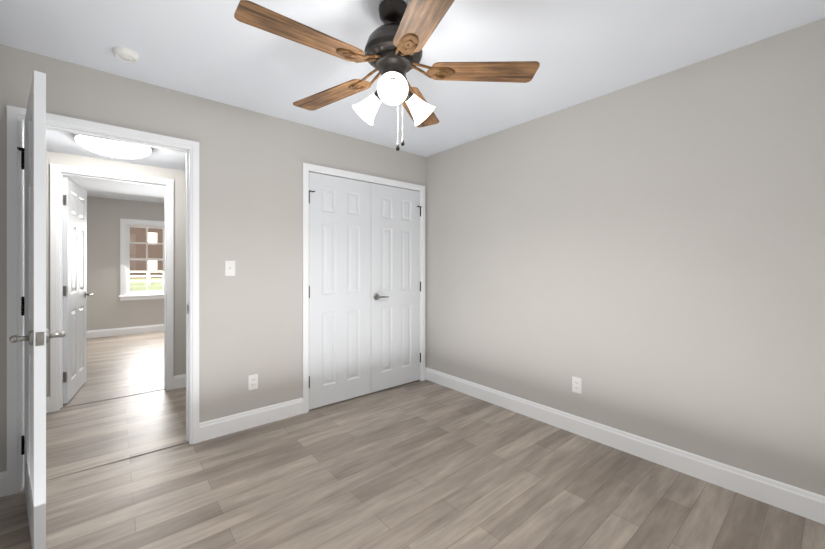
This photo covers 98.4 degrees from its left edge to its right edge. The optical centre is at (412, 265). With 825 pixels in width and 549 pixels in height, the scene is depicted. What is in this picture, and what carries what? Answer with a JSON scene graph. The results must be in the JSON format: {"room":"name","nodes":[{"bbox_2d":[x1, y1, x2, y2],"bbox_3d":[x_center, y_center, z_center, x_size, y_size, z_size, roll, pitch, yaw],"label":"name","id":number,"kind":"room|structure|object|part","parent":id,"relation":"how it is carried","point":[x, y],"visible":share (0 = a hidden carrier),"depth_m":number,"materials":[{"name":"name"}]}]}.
{"room":"empty bedroom","nodes":[
{"label":"empty bedroom","id":0,"kind":"room"},
{"bbox_2d":[46,151,185,396],"bbox_3d":[-2.633,0.022,3.494,5.030,2.440,0.115,0,0,-40],"label":"wall","id":1,"kind":"structure","parent":0,"point":[178,177],"depth_m":3.61,"materials":[{"name":"beige paint"}]},
{"bbox_2d":[46,397,49,412],"bbox_3d":[-3.757,1.177,2.468,1.758,0.130,0.014,0,0,-40],"label":"baseboard","id":2,"kind":"structure","parent":1,"relation":"attached to","point":[47,398],"depth_m":3.02,"materials":[{"name":"white paint"}]},
{"bbox_2d":[63,176,86,403],"bbox_3d":[-3.312,0.212,3.490,0.048,2.035,0.763,0,0,-33],"label":"door","id":3,"kind":"structure","parent":1,"relation":"in","point":[75,283],"depth_m":3.39,"materials":[{"name":"white paint"}]},
{"bbox_3d":[-3.111,0.202,3.174,0.040,1.686,0.014,0,0,-33],"label":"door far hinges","id":4,"kind":"part","parent":3,"relation":"part of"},
{"bbox_2d":[50,164,173,411],"bbox_3d":[-2.790,0.186,3.363,0.874,2.112,0.153,0,0,-40],"label":"door frame","id":5,"kind":"structure","parent":1,"relation":"attached to","point":[55,169],"depth_m":3.13,"materials":[{"name":"white paint"}]},
{"bbox_2d":[174,374,185,388],"bbox_3d":[-2.170,1.177,3.800,0.638,0.130,0.014,0,0,-40],"label":"baseboard","id":6,"kind":"structure","parent":1,"relation":"attached to","point":[179,381],"depth_m":3.63,"materials":[{"name":"white paint"}]},
{"bbox_2d":[46,129,185,170],"bbox_3d":[-2.751,-1.088,2.475,3.310,0.220,1.295,0,0,-40],"label":"ceiling","id":7,"kind":"structure","parent":0,"point":[61,142],"depth_m":3.10,"materials":[{"name":"white paint"}]},
{"bbox_2d":[74,134,151,158],"bbox_3d":[-2.347,-0.918,2.811,0.476,0.120,0.476,0,0,-40],"label":"light","id":8,"kind":"object","parent":7,"relation":"attached to","point":[111,148],"visible":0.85,"depth_m":2.72,"materials":[{"name":"white glass"}]},
{"bbox_2d":[87,196,163,330],"bbox_3d":[-4.638,0.022,7.050,3.530,2.440,0.200,0,0,-40],"label":"wall","id":9,"kind":"structure","parent":0,"point":[107,308],"depth_m":6.32,"materials":[{"name":"beige paint"}]},
{"bbox_2d":[87,324,163,337],"bbox_3d":[-4.569,1.177,6.968,3.240,0.130,0.014,0,0,-40],"label":"baseboard","id":10,"kind":"structure","parent":9,"relation":"attached to","point":[121,331],"depth_m":6.42,"materials":[{"name":"white paint"}]},
{"bbox_2d":[119,218,163,300],"bbox_3d":[-4.884,-0.115,6.768,1.080,1.478,0.175,0,0,-40],"label":"window","id":11,"kind":"structure","parent":9,"relation":"in","point":[125,262],"depth_m":6.56,"materials":[{"name":"white plastic"}]},
{"bbox_2d":[0,44,425,471],"bbox_3d":[-1.771,0.022,2.377,4.915,2.440,0.115,0,0,-40],"label":"wall","id":12,"kind":"structure","parent":0,"point":[250,213],"depth_m":2.67,"materials":[{"name":"beige paint"}]},
{"bbox_2d":[9,70,65,548],"bbox_3d":[-1.831,0.212,1.743,0.240,2.035,0.793,0,0,-40],"label":"entry door","id":13,"kind":"structure","parent":12,"relation":"in","point":[36,336],"depth_m":1.48,"materials":[{"name":"white paint"}]},
{"bbox_3d":[-1.613,0.302,1.536,0.173,0.066,0.196,0,0,-40],"label":"lever","id":14,"kind":"part","parent":13,"relation":"part of","materials":[{"name":"grey metal"}]},
{"bbox_2d":[7,105,198,495],"bbox_3d":[-1.895,0.186,2.273,0.904,2.112,0.153,0,0,-40],"label":"door frame","id":15,"kind":"structure","parent":12,"relation":"attached to","point":[15,115],"depth_m":1.99,"materials":[{"name":"white paint"}]},
{"bbox_2d":[225,261,234,275],"bbox_3d":[-1.352,0.017,2.642,0.070,0.115,0.018,0,0,-40],"label":"light switch","id":16,"kind":"object","parent":12,"relation":"attached to","point":[229,268],"visible":1,"depth_m":2.64,"materials":[{"name":"white plastic"}]},
{"bbox_2d":[199,398,302,441],"bbox_3d":[-1.217,1.177,2.758,0.759,0.130,0.014,0,0,-40],"label":"baseboard","id":17,"kind":"structure","parent":12,"relation":"attached to","point":[211,429],"depth_m":2.72,"materials":[{"name":"white paint"}]},
{"bbox_2d":[248,374,257,389],"bbox_3d":[-1.231,0.897,2.750,0.070,0.115,0.008,0,0,-40],"label":"outlet","id":18,"kind":"object","parent":12,"relation":"attached to","point":[254,377],"visible":1,"depth_m":2.75,"materials":[{"name":"white plastic"}]},
{"bbox_2d":[302,163,424,413],"bbox_3d":[-0.424,0.186,3.477,1.380,2.112,0.200,0,0,-40],"label":"closet door","id":19,"kind":"structure","parent":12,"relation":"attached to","point":[420,233],"depth_m":3.37,"materials":[{"name":"white paint"}]},
{"bbox_3d":[-0.650,0.212,3.247,0.638,2.035,0.063,0,0,-40],"label":"closet left door","id":20,"kind":"part","parent":19,"relation":"part of","materials":[{"name":"white wood"}]},
{"bbox_3d":[-0.301,0.302,3.493,0.152,0.066,0.066,0,0,-40],"label":"lever","id":21,"kind":"part","parent":19,"relation":"part of","materials":[{"name":"grey metal"}]},
{"bbox_3d":[-0.138,0.212,3.653,0.662,2.035,0.100,0,0,-40],"label":"closet right door","id":22,"kind":"part","parent":19,"relation":"part of","materials":[{"name":"white wood"}]},
{"bbox_2d":[0,331,824,548],"bbox_3d":[-2.268,1.300,3.060,5.600,0.124,9.200,0,0,-40],"label":"floor","id":23,"kind":"structure","parent":0,"point":[423,464],"depth_m":2.02,"materials":[{"name":"laminate"}]},
{"bbox_2d":[0,0,824,202],"bbox_3d":[-2.268,-1.258,3.060,5.600,0.120,9.200,0,0,-40],"label":"ceiling","id":24,"kind":"structure","parent":0,"point":[580,51],"depth_m":1.96,"materials":[{"name":"white paint"}]},
{"bbox_2d":[112,47,138,62],"bbox_3d":[-1.611,-1.182,2.003,0.120,0.032,0.120,0,0,-40],"label":"smoke detector","id":25,"kind":"object","parent":24,"relation":"attached to","point":[126,54],"visible":1,"depth_m":1.98,"materials":[{"name":"white plastic"}]},
{"bbox_2d":[234,0,539,150],"bbox_3d":[-0.124,-0.861,1.635,1.253,0.675,1.294,0,0,-40],"label":"ceiling fan","id":26,"kind":"object","parent":24,"relation":"hanging from","point":[396,43],"visible":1,"depth_m":1.58,"materials":[{"name":"brown wood"}]},
{"bbox_3d":[-0.423,-0.906,1.401,0.490,0.006,0.148,0,6,-37],"label":"blade","id":27,"kind":"part","parent":26,"relation":"part of","materials":[{"name":"brown wood"}]},
{"bbox_3d":[-0.432,-0.906,1.895,0.490,0.006,0.148,0,6,35],"label":"blade","id":28,"kind":"part","parent":26,"relation":"part of","materials":[{"name":"brown wood"}]},
{"bbox_3d":[-0.088,-1.005,1.655,0.269,0.386,0.269,0,0,-40],"label":"motor","id":29,"kind":"part","parent":26,"relation":"part of","materials":[{"name":"brown metal"}]},
{"bbox_3d":[0.034,-0.906,2.056,0.148,0.006,0.490,-6,-2,17],"label":"blade","id":30,"kind":"part","parent":26,"relation":"part of","materials":[{"name":"brown wood"}]},
{"label":"blade","id":31,"kind":"part","parent":26,"relation":"part of","materials":[{"name":"brown wood"}]},
{"bbox_3d":[0.332,-0.906,1.663,0.490,0.006,0.148,0,-6,-1],"label":"blade","id":32,"kind":"part","parent":26,"relation":"part of","materials":[{"name":"brown wood"}]},
{"bbox_2d":[426,18,824,495],"bbox_3d":[1.017,0.022,2.967,0.115,2.440,4.225,0,0,-40],"label":"wall","id":33,"kind":"structure","parent":0,"point":[645,259],"depth_m":2.22,"materials":[{"name":"beige paint"}]},
{"bbox_2d":[572,376,581,393],"bbox_3d":[1.216,0.882,2.635,0.008,0.115,0.070,0,0,-40],"label":"outlet","id":34,"kind":"object","parent":33,"relation":"attached to","point":[578,385],"visible":1,"depth_m":2.63,"materials":[{"name":"white plastic"}]},
{"bbox_2d":[425,367,824,524],"bbox_3d":[1.191,1.177,2.647,0.029,0.130,3.280,0,0,-40],"label":"baseboard","id":35,"kind":"structure","parent":33,"relation":"attached to","point":[796,500],"depth_m":2.22,"materials":[{"name":"white paint"}]},
{"label":"outside","id":36,"kind":"structure","parent":0,"visible":0},
{"bbox_2d":[130,278,162,291],"bbox_3d":[-85.303,1.892,105.751,320.000,0.200,254.120,0,0,-40],"label":"ground","id":37,"kind":"structure","parent":36,"point":[150,286],"depth_m":32.72,"materials":[{"name":"green plant"}]},
{"bbox_2d":[130,227,162,278],"bbox_3d":[-55.694,-2.709,47.128,110.000,8.998,14.000,0,0,-40],"label":"building","id":38,"kind":"structure","parent":37,"relation":"on","point":[138,246],"depth_m":51.85,"materials":[{"name":"brick"}]},
{"bbox_2d":[148,233,156,269],"bbox_3d":[-51.211,-2.158,41.707,101.900,5.500,0.050,0,0,-40],"label":"building windows","id":39,"kind":"structure","parent":38,"relation":"attached to","point":[153,264],"depth_m":52.48,"materials":[{"name":"white"}]},
{"bbox_2d":[130,270,162,283],"bbox_3d":[-25.563,1.066,34.555,120.140,1.448,0.140,0,0,-40],"label":"fence","id":40,"kind":"object","parent":37,"relation":"on","point":[149,271],"depth_m":34.47,"materials":[{"name":"white paint"}]}
]}

